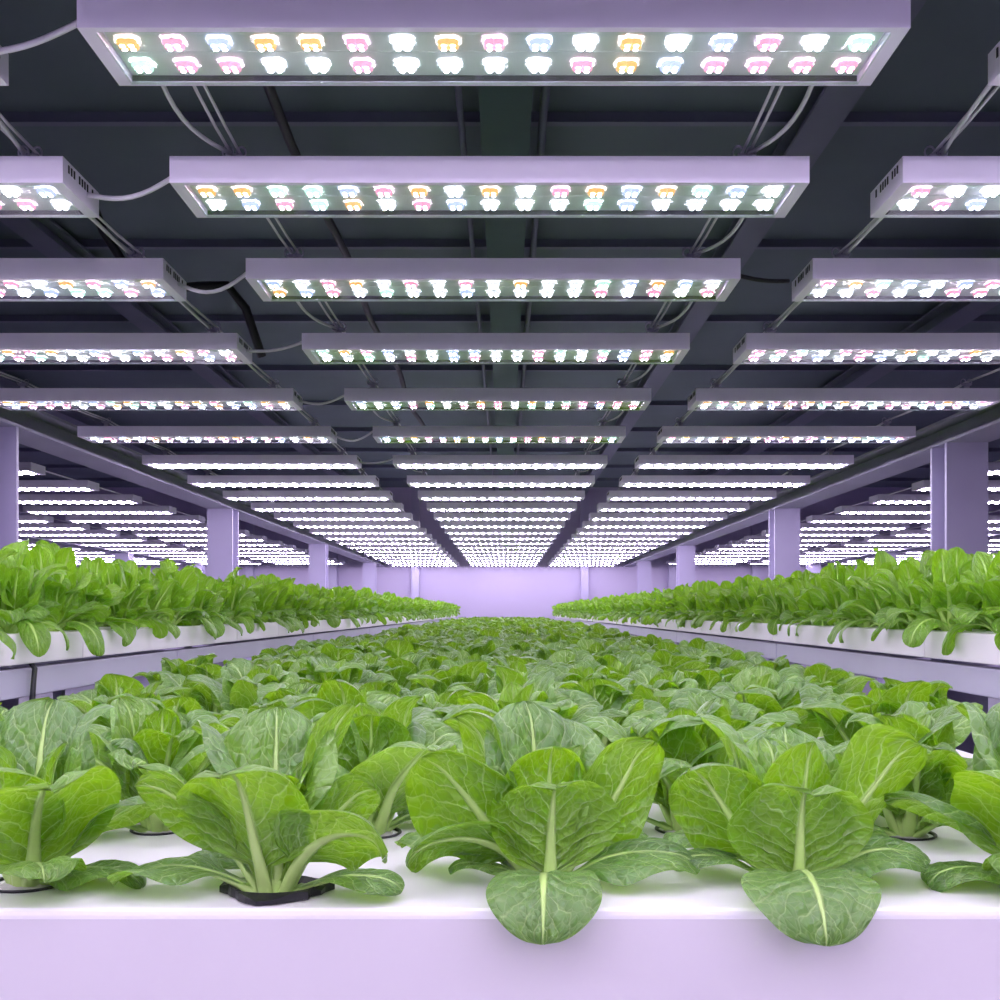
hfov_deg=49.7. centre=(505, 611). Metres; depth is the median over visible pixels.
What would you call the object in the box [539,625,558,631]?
romaine lettuce
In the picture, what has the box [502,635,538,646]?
romaine lettuce
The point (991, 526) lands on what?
lamp
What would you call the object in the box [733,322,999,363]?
lamp
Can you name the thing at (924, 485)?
lamp
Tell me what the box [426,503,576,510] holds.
lamp
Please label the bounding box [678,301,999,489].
trim
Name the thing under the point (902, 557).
lamp
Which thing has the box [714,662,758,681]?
romaine lettuce
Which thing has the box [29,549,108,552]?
lamp
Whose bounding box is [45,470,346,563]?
cable
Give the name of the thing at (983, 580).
lettuce
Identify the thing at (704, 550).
lamp
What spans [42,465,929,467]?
trim
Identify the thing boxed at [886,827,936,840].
cup
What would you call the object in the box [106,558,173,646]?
lettuce
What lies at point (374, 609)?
lettuce
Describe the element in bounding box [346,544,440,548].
lamp
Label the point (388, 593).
lettuce
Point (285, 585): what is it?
lettuce
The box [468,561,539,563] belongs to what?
lamp
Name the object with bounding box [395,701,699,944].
romaine lettuce
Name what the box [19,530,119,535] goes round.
lamp
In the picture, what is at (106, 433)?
lamp
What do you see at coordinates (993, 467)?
lamp
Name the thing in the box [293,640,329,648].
romaine lettuce
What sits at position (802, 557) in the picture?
lamp
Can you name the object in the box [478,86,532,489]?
trim
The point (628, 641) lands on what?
romaine lettuce
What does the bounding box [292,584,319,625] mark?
lettuce
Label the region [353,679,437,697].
romaine lettuce
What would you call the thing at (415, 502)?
trim
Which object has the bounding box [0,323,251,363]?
lamp
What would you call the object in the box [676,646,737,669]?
romaine lettuce
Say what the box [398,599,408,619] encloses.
lettuce
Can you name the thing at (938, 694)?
romaine lettuce
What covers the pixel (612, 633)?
romaine lettuce
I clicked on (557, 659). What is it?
romaine lettuce
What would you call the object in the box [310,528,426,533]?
lamp
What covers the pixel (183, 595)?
lettuce
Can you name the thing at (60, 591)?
lettuce
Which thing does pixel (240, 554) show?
lamp
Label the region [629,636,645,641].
romaine lettuce
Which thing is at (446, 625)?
romaine lettuce
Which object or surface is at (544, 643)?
romaine lettuce
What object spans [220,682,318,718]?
romaine lettuce
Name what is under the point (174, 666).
romaine lettuce
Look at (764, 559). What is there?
lamp
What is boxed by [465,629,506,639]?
romaine lettuce
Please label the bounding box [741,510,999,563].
cable
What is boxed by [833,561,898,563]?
lamp
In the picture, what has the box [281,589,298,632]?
lettuce
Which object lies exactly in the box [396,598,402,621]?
lettuce
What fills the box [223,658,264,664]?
romaine lettuce
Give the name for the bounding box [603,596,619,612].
lettuce
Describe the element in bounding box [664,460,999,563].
cable
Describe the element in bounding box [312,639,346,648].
romaine lettuce
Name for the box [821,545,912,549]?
lamp
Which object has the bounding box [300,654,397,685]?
romaine lettuce
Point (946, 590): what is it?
lettuce
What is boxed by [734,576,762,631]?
lettuce
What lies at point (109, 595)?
lettuce
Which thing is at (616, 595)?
lettuce
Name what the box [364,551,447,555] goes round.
lamp
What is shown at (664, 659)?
romaine lettuce
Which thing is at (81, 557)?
lamp
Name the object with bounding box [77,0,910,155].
lamp
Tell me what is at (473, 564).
lamp
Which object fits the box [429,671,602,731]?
romaine lettuce
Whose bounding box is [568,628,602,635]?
romaine lettuce
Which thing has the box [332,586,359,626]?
lettuce
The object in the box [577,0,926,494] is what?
ceiling beam
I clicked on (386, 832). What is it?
cup
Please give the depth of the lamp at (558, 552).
15.49 m
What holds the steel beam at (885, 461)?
on the steel column at (784, 523)
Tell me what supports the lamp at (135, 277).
hanging from the hanging cable at (103, 418)
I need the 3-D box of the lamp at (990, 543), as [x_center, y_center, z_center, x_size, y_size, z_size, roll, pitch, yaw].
[6.140,-0.844,13.260,1.200,0.056,0.200,0,0,0]
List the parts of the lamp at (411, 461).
link cord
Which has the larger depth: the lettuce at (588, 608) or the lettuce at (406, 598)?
the lettuce at (588, 608)
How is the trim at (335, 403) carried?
attached to the ceiling
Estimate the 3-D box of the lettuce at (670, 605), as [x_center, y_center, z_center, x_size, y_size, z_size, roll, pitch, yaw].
[0.886,-0.034,5.547,0.212,0.223,0.238,0,0,-27]
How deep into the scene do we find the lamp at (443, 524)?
10.33 m
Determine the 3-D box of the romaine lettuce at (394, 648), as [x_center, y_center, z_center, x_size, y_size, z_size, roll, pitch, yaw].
[-0.280,0.141,2.637,0.211,0.152,0.207,0,0,-39]
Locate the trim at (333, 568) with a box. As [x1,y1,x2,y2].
[329,487,337,588]
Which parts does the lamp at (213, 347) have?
power cord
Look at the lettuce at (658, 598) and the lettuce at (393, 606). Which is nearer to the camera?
the lettuce at (658, 598)
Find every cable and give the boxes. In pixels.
[0,113,412,520]
[0,371,312,520]
[19,511,269,563]
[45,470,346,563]
[95,209,265,357]
[192,86,451,520]
[263,86,425,425]
[553,86,782,520]
[591,86,999,520]
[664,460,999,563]
[690,368,999,520]
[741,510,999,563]
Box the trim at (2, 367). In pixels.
[0,365,999,370]
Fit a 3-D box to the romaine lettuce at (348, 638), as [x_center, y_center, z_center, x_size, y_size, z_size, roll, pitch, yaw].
[-0.591,0.154,4.055,0.200,0.125,0.179,0,0,10]
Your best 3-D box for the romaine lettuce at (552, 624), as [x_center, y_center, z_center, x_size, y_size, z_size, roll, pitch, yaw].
[0.320,0.146,7.460,0.208,0.142,0.210,0,0,7]
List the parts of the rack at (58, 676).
leg, rail, rail, rail, rail, rail, rail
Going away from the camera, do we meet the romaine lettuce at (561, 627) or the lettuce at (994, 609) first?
the lettuce at (994, 609)
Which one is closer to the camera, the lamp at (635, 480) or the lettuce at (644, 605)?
the lettuce at (644, 605)
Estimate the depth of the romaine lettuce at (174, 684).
1.82 m
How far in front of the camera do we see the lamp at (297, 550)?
14.88 m
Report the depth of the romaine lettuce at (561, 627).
5.83 m
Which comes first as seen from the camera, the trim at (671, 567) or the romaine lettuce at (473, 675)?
the romaine lettuce at (473, 675)
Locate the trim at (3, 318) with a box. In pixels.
[0,315,999,322]
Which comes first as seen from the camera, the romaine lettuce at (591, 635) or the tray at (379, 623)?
the romaine lettuce at (591, 635)
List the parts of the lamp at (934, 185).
power cord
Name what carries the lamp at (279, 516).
hanging from the hanging cable at (103, 418)
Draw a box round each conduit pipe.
[454,86,494,489]
[514,86,549,489]
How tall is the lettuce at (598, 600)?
0.229 m
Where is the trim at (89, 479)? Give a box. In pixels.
[19,478,999,480]
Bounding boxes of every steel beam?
[0,407,385,566]
[19,535,206,566]
[623,402,999,566]
[800,533,999,566]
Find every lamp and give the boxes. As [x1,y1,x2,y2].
[0,19,76,85]
[0,145,98,217]
[0,247,185,300]
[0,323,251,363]
[0,378,302,409]
[19,462,44,474]
[19,480,98,490]
[19,494,141,503]
[19,515,53,522]
[19,523,89,529]
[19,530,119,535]
[23,506,175,513]
[28,540,57,545]
[29,545,84,549]
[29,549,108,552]
[41,535,146,540]
[65,515,204,522]
[71,540,169,545]
[75,552,113,556]
[75,556,148,558]
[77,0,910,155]
[77,417,336,442]
[87,145,808,217]
[90,558,162,561]
[98,545,189,549]
[101,523,206,529]
[109,562,181,563]
[122,549,206,552]
[132,530,248,535]
[142,447,361,468]
[143,553,206,556]
[158,535,266,540]
[161,556,206,558]
[177,247,740,300]
[178,558,251,561]
[181,540,281,545]
[187,468,378,486]
[195,561,262,563]
[200,545,295,549]
[223,484,392,499]
[239,549,307,552]
[239,552,308,556]
[248,556,308,558]
[251,503,403,510]
[261,558,336,561]
[272,561,344,563]
[274,513,412,519]
[293,521,419,527]
[302,323,689,363]
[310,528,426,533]
[324,534,431,539]
[336,539,436,544]
[344,378,650,409]
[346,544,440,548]
[356,548,444,551]
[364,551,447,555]
[371,554,450,558]
[373,417,625,442]
[378,557,453,560]
[384,560,455,563]
[390,562,458,565]
[393,447,607,468]
[407,469,594,486]
[418,487,584,499]
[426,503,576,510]
[434,513,570,519]
[440,521,564,527]
[445,528,560,533]
[449,534,556,539]
[453,540,552,544]
[456,544,549,548]
[459,548,547,551]
[462,552,544,555]
[464,555,542,558]
[466,558,540,560]
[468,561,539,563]
[470,563,537,565]
[548,562,615,565]
[550,560,621,563]
[552,557,627,560]
[554,554,633,558]
[557,551,640,555]
[560,548,648,551]
[563,544,657,548]
[567,539,667,544]
[571,534,679,539]
[576,528,692,533]
[582,521,708,527]
[589,513,726,519]
[597,503,748,510]
[607,485,776,499]
[619,468,809,486]
[635,447,853,468]
[657,417,915,442]
[666,561,738,563]
[674,558,749,561]
[688,379,999,409]
[695,552,768,556]
[695,556,762,558]
[703,549,768,552]
[715,545,810,549]
[729,540,829,545]
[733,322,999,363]
[744,535,852,540]
[748,561,815,563]
[759,558,832,561]
[762,530,878,535]
[792,247,999,300]
[800,523,909,529]
[800,552,867,556]
[800,556,849,558]
[803,549,888,552]
[806,515,929,522]
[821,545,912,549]
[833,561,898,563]
[835,506,929,513]
[841,540,929,545]
[844,558,919,561]
[862,556,920,558]
[864,535,929,540]
[869,494,999,503]
[870,145,999,217]
[891,530,999,535]
[897,552,921,556]
[902,549,994,552]
[912,480,999,490]
[921,523,999,529]
[926,546,999,549]
[941,41,999,155]
[988,462,999,474]
[988,515,999,522]
[988,537,999,540]
[988,541,999,545]
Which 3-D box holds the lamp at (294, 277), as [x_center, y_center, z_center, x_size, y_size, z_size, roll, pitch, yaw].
[-0.132,-0.857,2.714,1.404,0.120,0.192,0,0,0]
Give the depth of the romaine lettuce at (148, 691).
1.42 m
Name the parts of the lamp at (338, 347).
link cord, power cord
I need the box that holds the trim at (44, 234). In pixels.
[0,218,363,489]
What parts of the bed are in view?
panel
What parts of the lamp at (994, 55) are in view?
power cord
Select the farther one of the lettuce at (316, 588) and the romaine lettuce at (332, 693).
the lettuce at (316, 588)
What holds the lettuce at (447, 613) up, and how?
in the tray
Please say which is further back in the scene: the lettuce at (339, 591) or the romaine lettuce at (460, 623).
the romaine lettuce at (460, 623)
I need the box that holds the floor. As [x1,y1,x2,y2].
[19,673,999,710]
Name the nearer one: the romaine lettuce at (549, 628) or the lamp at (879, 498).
the romaine lettuce at (549, 628)
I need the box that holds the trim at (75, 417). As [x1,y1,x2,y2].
[0,370,248,489]
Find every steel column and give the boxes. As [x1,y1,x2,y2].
[0,425,18,709]
[114,553,133,561]
[190,564,204,646]
[207,508,238,666]
[309,544,327,587]
[363,563,375,635]
[637,561,650,636]
[676,545,694,586]
[769,508,799,664]
[806,564,820,666]
[877,553,896,683]
[930,442,987,753]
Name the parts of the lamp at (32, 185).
power cord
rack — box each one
[0,618,455,700]
[555,618,999,698]
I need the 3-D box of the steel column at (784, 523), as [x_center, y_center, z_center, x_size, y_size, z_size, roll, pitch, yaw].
[2.220,0.140,8.600,0.300,1.920,0.300,0,0,0]
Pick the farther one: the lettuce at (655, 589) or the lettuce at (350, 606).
the lettuce at (655, 589)
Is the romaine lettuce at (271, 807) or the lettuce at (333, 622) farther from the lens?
the lettuce at (333, 622)
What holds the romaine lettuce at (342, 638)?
on the bed
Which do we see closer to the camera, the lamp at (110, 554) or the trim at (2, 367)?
the trim at (2, 367)
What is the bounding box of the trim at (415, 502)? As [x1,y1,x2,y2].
[411,487,419,598]
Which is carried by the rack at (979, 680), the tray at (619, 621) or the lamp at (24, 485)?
the tray at (619, 621)
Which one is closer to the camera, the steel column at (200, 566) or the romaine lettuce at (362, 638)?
the romaine lettuce at (362, 638)
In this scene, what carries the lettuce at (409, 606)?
in the tray
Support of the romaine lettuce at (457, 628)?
on the bed
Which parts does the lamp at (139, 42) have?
power cord, power cord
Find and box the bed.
[0,737,999,999]
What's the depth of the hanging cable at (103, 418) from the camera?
5.09 m
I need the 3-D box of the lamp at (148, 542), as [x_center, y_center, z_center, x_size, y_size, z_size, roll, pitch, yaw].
[-4.750,-0.844,13.260,1.200,0.056,0.200,0,0,0]
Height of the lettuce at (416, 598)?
0.240 m
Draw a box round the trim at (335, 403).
[303,401,687,405]
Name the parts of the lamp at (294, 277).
link cord, power cord, power cord, link cord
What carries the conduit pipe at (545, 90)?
attached to the ceiling
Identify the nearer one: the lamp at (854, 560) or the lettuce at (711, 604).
the lettuce at (711, 604)
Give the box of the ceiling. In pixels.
[0,0,999,486]
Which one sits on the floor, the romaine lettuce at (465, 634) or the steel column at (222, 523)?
the steel column at (222, 523)
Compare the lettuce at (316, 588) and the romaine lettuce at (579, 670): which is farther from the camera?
the lettuce at (316, 588)
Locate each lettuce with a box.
[0,539,70,656]
[0,546,17,658]
[0,697,153,892]
[0,703,14,720]
[30,540,110,655]
[57,673,177,713]
[74,557,139,643]
[76,567,107,626]
[79,566,777,616]
[83,680,203,727]
[88,696,240,735]
[89,697,229,835]
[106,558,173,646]
[107,704,404,905]
[132,653,216,696]
[136,566,180,638]
[139,558,216,639]
[156,663,232,728]
[185,658,320,710]
[188,570,231,637]
[195,567,202,574]
[199,567,263,633]
[199,576,242,635]
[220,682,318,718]
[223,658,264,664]
[234,577,267,630]
[246,645,292,664]
[247,578,289,632]
[258,573,304,633]
[258,655,294,671]
[261,645,314,662]
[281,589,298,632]
[281,679,442,725]
[283,655,314,677]
[286,577,311,630]
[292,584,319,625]
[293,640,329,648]
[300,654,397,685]
[301,583,338,619]
[301,585,327,626]
[308,583,341,627]
[310,695,463,838]
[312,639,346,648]
[314,642,388,661]
[320,586,345,627]
[330,635,353,645]
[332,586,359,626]
[333,590,350,618]
[333,652,391,672]
[341,588,358,627]
[343,585,368,623]
[346,636,356,641]
[347,637,382,653]
[349,598,366,623]
[352,634,370,637]
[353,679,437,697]
[356,636,372,642]
[357,587,378,622]
[357,593,372,623]
[358,636,394,643]
[364,587,383,623]
[367,639,431,659]
[370,634,387,639]
[373,591,386,624]
[373,592,395,616]
[375,653,448,690]
[378,629,410,636]
[379,594,397,622]
[380,597,392,620]
[382,591,402,621]
[382,634,398,637]
[388,597,397,618]
[389,624,422,629]
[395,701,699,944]
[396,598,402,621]
[397,596,410,619]
[397,635,435,649]
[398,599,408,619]
[399,596,412,618]
[403,597,416,620]
[406,660,496,694]
[408,599,416,618]
[409,597,419,619]
[412,599,425,619]
[413,596,428,618]
[413,632,451,641]
[413,689,471,718]
[415,626,439,635]
[415,639,472,651]
[421,624,445,628]
[422,601,429,618]
[422,655,449,668]
[426,600,436,619]
[428,629,453,635]
[429,629,453,639]
[429,650,457,660]
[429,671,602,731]
[437,635,473,642]
[438,629,456,634]
[439,622,456,627]
[439,638,514,661]
[441,659,488,668]
[442,601,450,616]
[446,626,462,632]
[446,664,558,695]
[447,637,462,642]
[455,650,498,665]
[456,631,472,638]
[457,621,471,626]
[461,636,493,644]
[465,627,482,631]
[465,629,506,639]
[481,623,500,627]
[486,655,555,680]
[488,622,502,625]
[489,649,530,664]
[489,656,537,668]
[493,639,535,655]
[500,626,520,633]
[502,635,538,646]
[503,633,525,636]
[504,621,518,625]
[514,622,528,626]
[514,627,539,635]
[520,641,597,662]
[524,650,600,668]
[525,635,551,642]
[525,636,544,639]
[531,641,551,650]
[532,622,544,627]
[532,628,551,635]
[536,660,609,684]
[539,623,559,626]
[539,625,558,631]
[541,629,582,637]
[548,632,580,641]
[554,677,666,746]
[559,626,575,629]
[560,633,605,641]
[561,637,595,644]
[568,621,588,626]
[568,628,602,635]
[571,624,583,628]
[572,599,585,617]
[576,638,619,655]
[581,624,612,631]
[581,698,781,833]
[583,605,589,618]
[584,597,598,619]
[584,598,594,617]
[585,632,624,642]
[587,597,602,620]
[591,627,624,637]
[592,596,607,621]
[593,654,620,665]
[594,654,663,680]
[595,597,608,618]
[595,637,634,647]
[598,594,611,619]
[600,595,614,620]
[602,628,630,638]
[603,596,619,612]
[604,595,618,616]
[605,601,613,621]
[607,665,698,709]
[609,596,620,620]
[612,592,627,620]
[612,641,654,654]
[613,599,624,621]
[615,647,655,659]
[616,593,633,623]
[620,631,640,637]
[621,639,649,646]
[622,590,645,622]
[622,592,636,621]
[622,690,801,730]
[627,593,644,623]
[629,604,643,621]
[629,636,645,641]
[630,592,653,623]
[634,589,659,619]
[634,643,656,650]
[636,634,678,646]
[640,588,660,623]
[641,649,711,670]
[643,588,670,624]
[648,598,668,624]
[654,601,672,623]
[655,641,678,653]
[656,584,684,626]
[659,583,688,625]
[663,668,724,690]
[663,714,930,946]
[669,666,826,741]
[673,582,694,626]
[674,580,706,628]
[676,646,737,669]
[679,637,734,650]
[684,590,709,627]
[689,580,718,628]
[696,586,724,626]
[705,576,739,629]
[705,642,763,660]
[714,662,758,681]
[719,574,752,631]
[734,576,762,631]
[736,655,804,671]
[738,577,776,630]
[750,574,807,634]
[771,570,802,584]
[775,573,817,630]
[787,566,833,635]
[792,662,874,736]
[794,569,819,582]
[795,561,877,635]
[798,680,986,746]
[801,675,837,703]
[821,559,875,643]
[821,701,972,840]
[832,677,982,760]
[837,547,919,642]
[868,550,940,640]
[884,702,999,891]
[886,547,993,647]
[905,558,919,569]
[936,550,999,654]
[970,553,987,628]
[986,563,999,649]
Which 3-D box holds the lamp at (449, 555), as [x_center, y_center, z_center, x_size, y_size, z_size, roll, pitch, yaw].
[-1.430,-0.844,16.450,1.200,0.056,0.200,0,0,0]
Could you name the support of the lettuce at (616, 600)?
in the tray at (619, 621)
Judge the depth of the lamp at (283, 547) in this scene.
14.02 m
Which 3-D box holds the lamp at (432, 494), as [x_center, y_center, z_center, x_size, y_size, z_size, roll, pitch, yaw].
[-0.030,-0.873,7.850,1.202,0.115,0.200,0,0,0]
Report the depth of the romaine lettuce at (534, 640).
3.83 m
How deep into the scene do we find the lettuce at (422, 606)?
10.48 m
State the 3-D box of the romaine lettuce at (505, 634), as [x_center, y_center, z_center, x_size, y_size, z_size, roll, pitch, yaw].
[0.033,0.151,4.428,0.188,0.131,0.209,0,0,-23]
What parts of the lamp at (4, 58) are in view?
power cord, link cord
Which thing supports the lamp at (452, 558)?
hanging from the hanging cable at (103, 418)
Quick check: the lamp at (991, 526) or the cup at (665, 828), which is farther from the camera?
the lamp at (991, 526)
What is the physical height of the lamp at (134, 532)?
0.056 m
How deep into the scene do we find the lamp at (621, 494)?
7.75 m
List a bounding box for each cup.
[0,877,53,892]
[129,829,174,835]
[381,827,401,838]
[655,826,667,833]
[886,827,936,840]
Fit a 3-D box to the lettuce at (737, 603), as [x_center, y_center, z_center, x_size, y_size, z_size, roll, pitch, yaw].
[0.905,-0.032,4.038,0.202,0.217,0.230,0,0,-45]
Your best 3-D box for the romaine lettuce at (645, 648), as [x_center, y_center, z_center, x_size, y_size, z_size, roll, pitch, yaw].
[0.432,0.154,3.241,0.183,0.124,0.181,0,0,12]
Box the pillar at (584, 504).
[580,492,588,599]
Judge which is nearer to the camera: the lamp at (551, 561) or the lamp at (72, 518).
the lamp at (72, 518)
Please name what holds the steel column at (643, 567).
on the floor
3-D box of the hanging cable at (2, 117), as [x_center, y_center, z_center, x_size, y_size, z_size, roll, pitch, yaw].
[-0.929,-0.914,9.100,0.023,0.054,20.800,0,0,0]
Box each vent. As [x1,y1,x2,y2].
[68,165,92,192]
[166,264,182,283]
[795,264,809,286]
[875,165,897,197]
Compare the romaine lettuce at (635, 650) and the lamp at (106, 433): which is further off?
the lamp at (106, 433)
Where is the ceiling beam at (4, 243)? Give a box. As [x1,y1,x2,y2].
[0,239,999,248]
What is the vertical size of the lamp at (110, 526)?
0.056 m
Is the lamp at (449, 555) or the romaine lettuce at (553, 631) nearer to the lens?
the romaine lettuce at (553, 631)
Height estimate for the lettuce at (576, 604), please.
0.238 m
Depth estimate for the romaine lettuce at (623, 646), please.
3.06 m
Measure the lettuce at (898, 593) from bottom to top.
0.212 m
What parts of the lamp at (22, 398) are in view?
power cord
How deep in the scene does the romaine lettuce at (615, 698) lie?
1.41 m
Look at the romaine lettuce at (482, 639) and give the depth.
3.45 m
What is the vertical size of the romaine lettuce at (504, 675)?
0.138 m
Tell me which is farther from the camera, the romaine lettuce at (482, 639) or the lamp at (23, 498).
the lamp at (23, 498)
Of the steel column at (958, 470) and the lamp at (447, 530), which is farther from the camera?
the lamp at (447, 530)
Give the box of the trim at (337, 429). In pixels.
[332,427,923,431]
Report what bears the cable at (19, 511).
attached to the wall
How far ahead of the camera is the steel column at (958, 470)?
5.19 m
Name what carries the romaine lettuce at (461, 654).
on the bed
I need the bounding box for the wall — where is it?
[19,487,999,667]
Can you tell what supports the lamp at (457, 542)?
hanging from the hanging cable at (194, 87)
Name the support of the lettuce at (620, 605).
in the tray at (626, 623)
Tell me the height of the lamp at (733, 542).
0.056 m
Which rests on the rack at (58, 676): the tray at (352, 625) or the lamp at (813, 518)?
the tray at (352, 625)
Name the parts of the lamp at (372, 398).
link cord, power cord, power cord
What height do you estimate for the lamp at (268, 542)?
0.056 m
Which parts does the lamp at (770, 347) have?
power cord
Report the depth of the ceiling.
6.39 m
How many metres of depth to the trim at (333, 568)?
19.36 m
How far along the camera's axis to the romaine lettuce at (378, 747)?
1.01 m
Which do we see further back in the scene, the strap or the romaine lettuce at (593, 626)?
the romaine lettuce at (593, 626)
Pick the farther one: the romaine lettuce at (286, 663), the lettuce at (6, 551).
the romaine lettuce at (286, 663)
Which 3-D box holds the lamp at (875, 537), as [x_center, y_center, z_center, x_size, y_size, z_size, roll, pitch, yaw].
[4.750,-0.844,12.400,1.200,0.056,0.200,0,0,0]
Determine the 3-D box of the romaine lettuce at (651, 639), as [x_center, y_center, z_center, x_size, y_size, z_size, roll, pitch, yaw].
[0.555,0.147,3.843,0.202,0.140,0.211,0,0,18]
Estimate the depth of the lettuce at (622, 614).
7.66 m
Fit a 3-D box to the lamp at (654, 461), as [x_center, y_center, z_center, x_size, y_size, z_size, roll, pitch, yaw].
[1.345,-0.878,6.130,1.202,0.115,0.200,0,0,0]
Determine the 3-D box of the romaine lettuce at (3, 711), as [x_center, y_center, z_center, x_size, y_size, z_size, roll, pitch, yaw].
[-0.595,0.174,1.256,0.167,0.153,0.163,0,0,37]
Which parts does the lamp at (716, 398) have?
power cord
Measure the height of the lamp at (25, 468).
0.056 m
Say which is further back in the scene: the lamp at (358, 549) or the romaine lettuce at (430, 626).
the lamp at (358, 549)
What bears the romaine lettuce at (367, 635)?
on the bed
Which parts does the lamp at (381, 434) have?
link cord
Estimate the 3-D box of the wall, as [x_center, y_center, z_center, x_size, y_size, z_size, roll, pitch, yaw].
[0.000,-0.575,19.550,20.200,3.550,0.100,0,0,0]
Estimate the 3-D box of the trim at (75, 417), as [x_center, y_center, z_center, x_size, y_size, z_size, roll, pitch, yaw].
[-4.700,-2.140,8.150,0.200,0.160,22.700,0,0,0]
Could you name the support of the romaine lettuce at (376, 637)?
on the bed
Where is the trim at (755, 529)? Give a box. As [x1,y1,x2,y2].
[751,487,759,577]
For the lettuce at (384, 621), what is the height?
0.232 m
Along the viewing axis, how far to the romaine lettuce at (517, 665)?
2.04 m
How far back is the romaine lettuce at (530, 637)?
4.26 m
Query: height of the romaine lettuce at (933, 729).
0.167 m
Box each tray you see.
[0,631,81,666]
[64,627,176,657]
[106,624,236,647]
[237,622,277,640]
[278,621,308,636]
[309,620,331,632]
[332,619,349,630]
[350,618,364,628]
[365,618,376,626]
[377,617,387,625]
[614,617,622,624]
[623,617,632,625]
[633,618,645,626]
[646,623,659,628]
[660,619,678,630]
[678,620,701,632]
[702,621,731,636]
[732,622,798,640]
[773,624,877,646]
[832,627,986,656]
[925,631,999,665]
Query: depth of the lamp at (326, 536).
12.05 m
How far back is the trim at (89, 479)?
18.14 m
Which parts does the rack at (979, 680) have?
rail, rail, rail, rail, rail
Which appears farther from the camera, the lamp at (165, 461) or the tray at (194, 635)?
the lamp at (165, 461)
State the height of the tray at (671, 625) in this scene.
0.054 m
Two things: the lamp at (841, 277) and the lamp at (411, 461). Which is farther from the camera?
the lamp at (411, 461)
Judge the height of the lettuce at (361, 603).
0.183 m
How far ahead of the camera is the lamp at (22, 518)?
9.72 m
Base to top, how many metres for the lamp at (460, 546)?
0.056 m
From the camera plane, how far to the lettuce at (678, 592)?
5.17 m
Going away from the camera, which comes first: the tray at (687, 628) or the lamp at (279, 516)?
the tray at (687, 628)
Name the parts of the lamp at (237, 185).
link cord, power cord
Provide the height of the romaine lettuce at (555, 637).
0.142 m
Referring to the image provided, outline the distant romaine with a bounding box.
[447,616,562,621]
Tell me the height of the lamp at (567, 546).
0.056 m
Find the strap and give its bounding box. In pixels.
[28,663,37,699]
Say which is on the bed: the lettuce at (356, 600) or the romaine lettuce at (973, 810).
the romaine lettuce at (973, 810)
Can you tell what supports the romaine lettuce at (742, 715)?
on the bed
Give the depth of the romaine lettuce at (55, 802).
0.83 m
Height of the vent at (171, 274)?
0.015 m
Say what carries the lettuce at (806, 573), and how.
in the tray at (755, 630)
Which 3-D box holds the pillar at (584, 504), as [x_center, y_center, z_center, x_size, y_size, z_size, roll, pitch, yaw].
[1.420,-0.575,19.430,0.140,3.350,0.140,0,0,0]
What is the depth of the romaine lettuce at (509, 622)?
8.39 m
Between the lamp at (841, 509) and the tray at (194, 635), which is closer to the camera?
the tray at (194, 635)
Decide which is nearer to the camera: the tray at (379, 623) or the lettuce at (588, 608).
the tray at (379, 623)
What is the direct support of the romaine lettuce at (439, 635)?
on the bed
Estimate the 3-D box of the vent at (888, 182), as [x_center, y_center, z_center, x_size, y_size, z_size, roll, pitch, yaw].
[0.745,-0.841,2.111,0.002,0.015,0.124,0,0,0]
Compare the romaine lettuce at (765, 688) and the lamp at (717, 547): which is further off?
the lamp at (717, 547)
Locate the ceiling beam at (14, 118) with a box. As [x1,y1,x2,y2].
[0,112,999,125]
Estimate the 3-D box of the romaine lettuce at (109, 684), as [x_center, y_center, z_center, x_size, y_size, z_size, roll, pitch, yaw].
[-0.581,0.154,1.647,0.174,0.126,0.172,0,0,-12]
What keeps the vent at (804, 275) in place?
attached to the lamp at (841, 277)
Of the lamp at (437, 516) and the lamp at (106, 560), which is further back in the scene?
the lamp at (106, 560)
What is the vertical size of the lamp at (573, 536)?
0.056 m
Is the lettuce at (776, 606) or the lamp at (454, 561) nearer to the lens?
the lettuce at (776, 606)
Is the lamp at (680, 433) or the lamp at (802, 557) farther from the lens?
the lamp at (802, 557)
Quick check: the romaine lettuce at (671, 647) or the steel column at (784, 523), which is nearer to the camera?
the romaine lettuce at (671, 647)
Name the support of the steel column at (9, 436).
on the floor
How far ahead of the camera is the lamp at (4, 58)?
1.64 m
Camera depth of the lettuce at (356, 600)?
6.12 m
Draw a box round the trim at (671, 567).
[668,487,676,589]
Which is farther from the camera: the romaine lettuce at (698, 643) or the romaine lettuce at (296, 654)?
the romaine lettuce at (698, 643)
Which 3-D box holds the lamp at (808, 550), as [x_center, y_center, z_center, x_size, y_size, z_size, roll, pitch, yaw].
[4.750,-0.844,14.980,1.200,0.056,0.200,0,0,0]
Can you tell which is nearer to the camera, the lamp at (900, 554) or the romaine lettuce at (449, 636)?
the romaine lettuce at (449, 636)
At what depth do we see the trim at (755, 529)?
19.36 m
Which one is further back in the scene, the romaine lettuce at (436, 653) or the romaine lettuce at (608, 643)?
the romaine lettuce at (608, 643)
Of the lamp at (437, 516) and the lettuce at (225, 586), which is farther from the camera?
the lamp at (437, 516)
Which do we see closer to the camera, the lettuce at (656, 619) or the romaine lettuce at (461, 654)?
the romaine lettuce at (461, 654)
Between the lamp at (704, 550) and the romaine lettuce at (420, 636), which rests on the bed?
the romaine lettuce at (420, 636)
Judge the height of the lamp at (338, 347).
0.113 m
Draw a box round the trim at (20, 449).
[19,448,999,451]
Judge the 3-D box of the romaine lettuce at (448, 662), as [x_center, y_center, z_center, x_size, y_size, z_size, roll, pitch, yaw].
[-0.082,0.158,2.255,0.168,0.117,0.187,0,0,38]
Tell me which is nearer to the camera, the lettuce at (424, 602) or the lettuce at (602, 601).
the lettuce at (602, 601)
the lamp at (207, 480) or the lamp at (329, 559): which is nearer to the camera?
the lamp at (207, 480)
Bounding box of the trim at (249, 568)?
[245,487,254,659]
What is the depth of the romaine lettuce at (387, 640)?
3.23 m
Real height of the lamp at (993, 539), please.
0.056 m

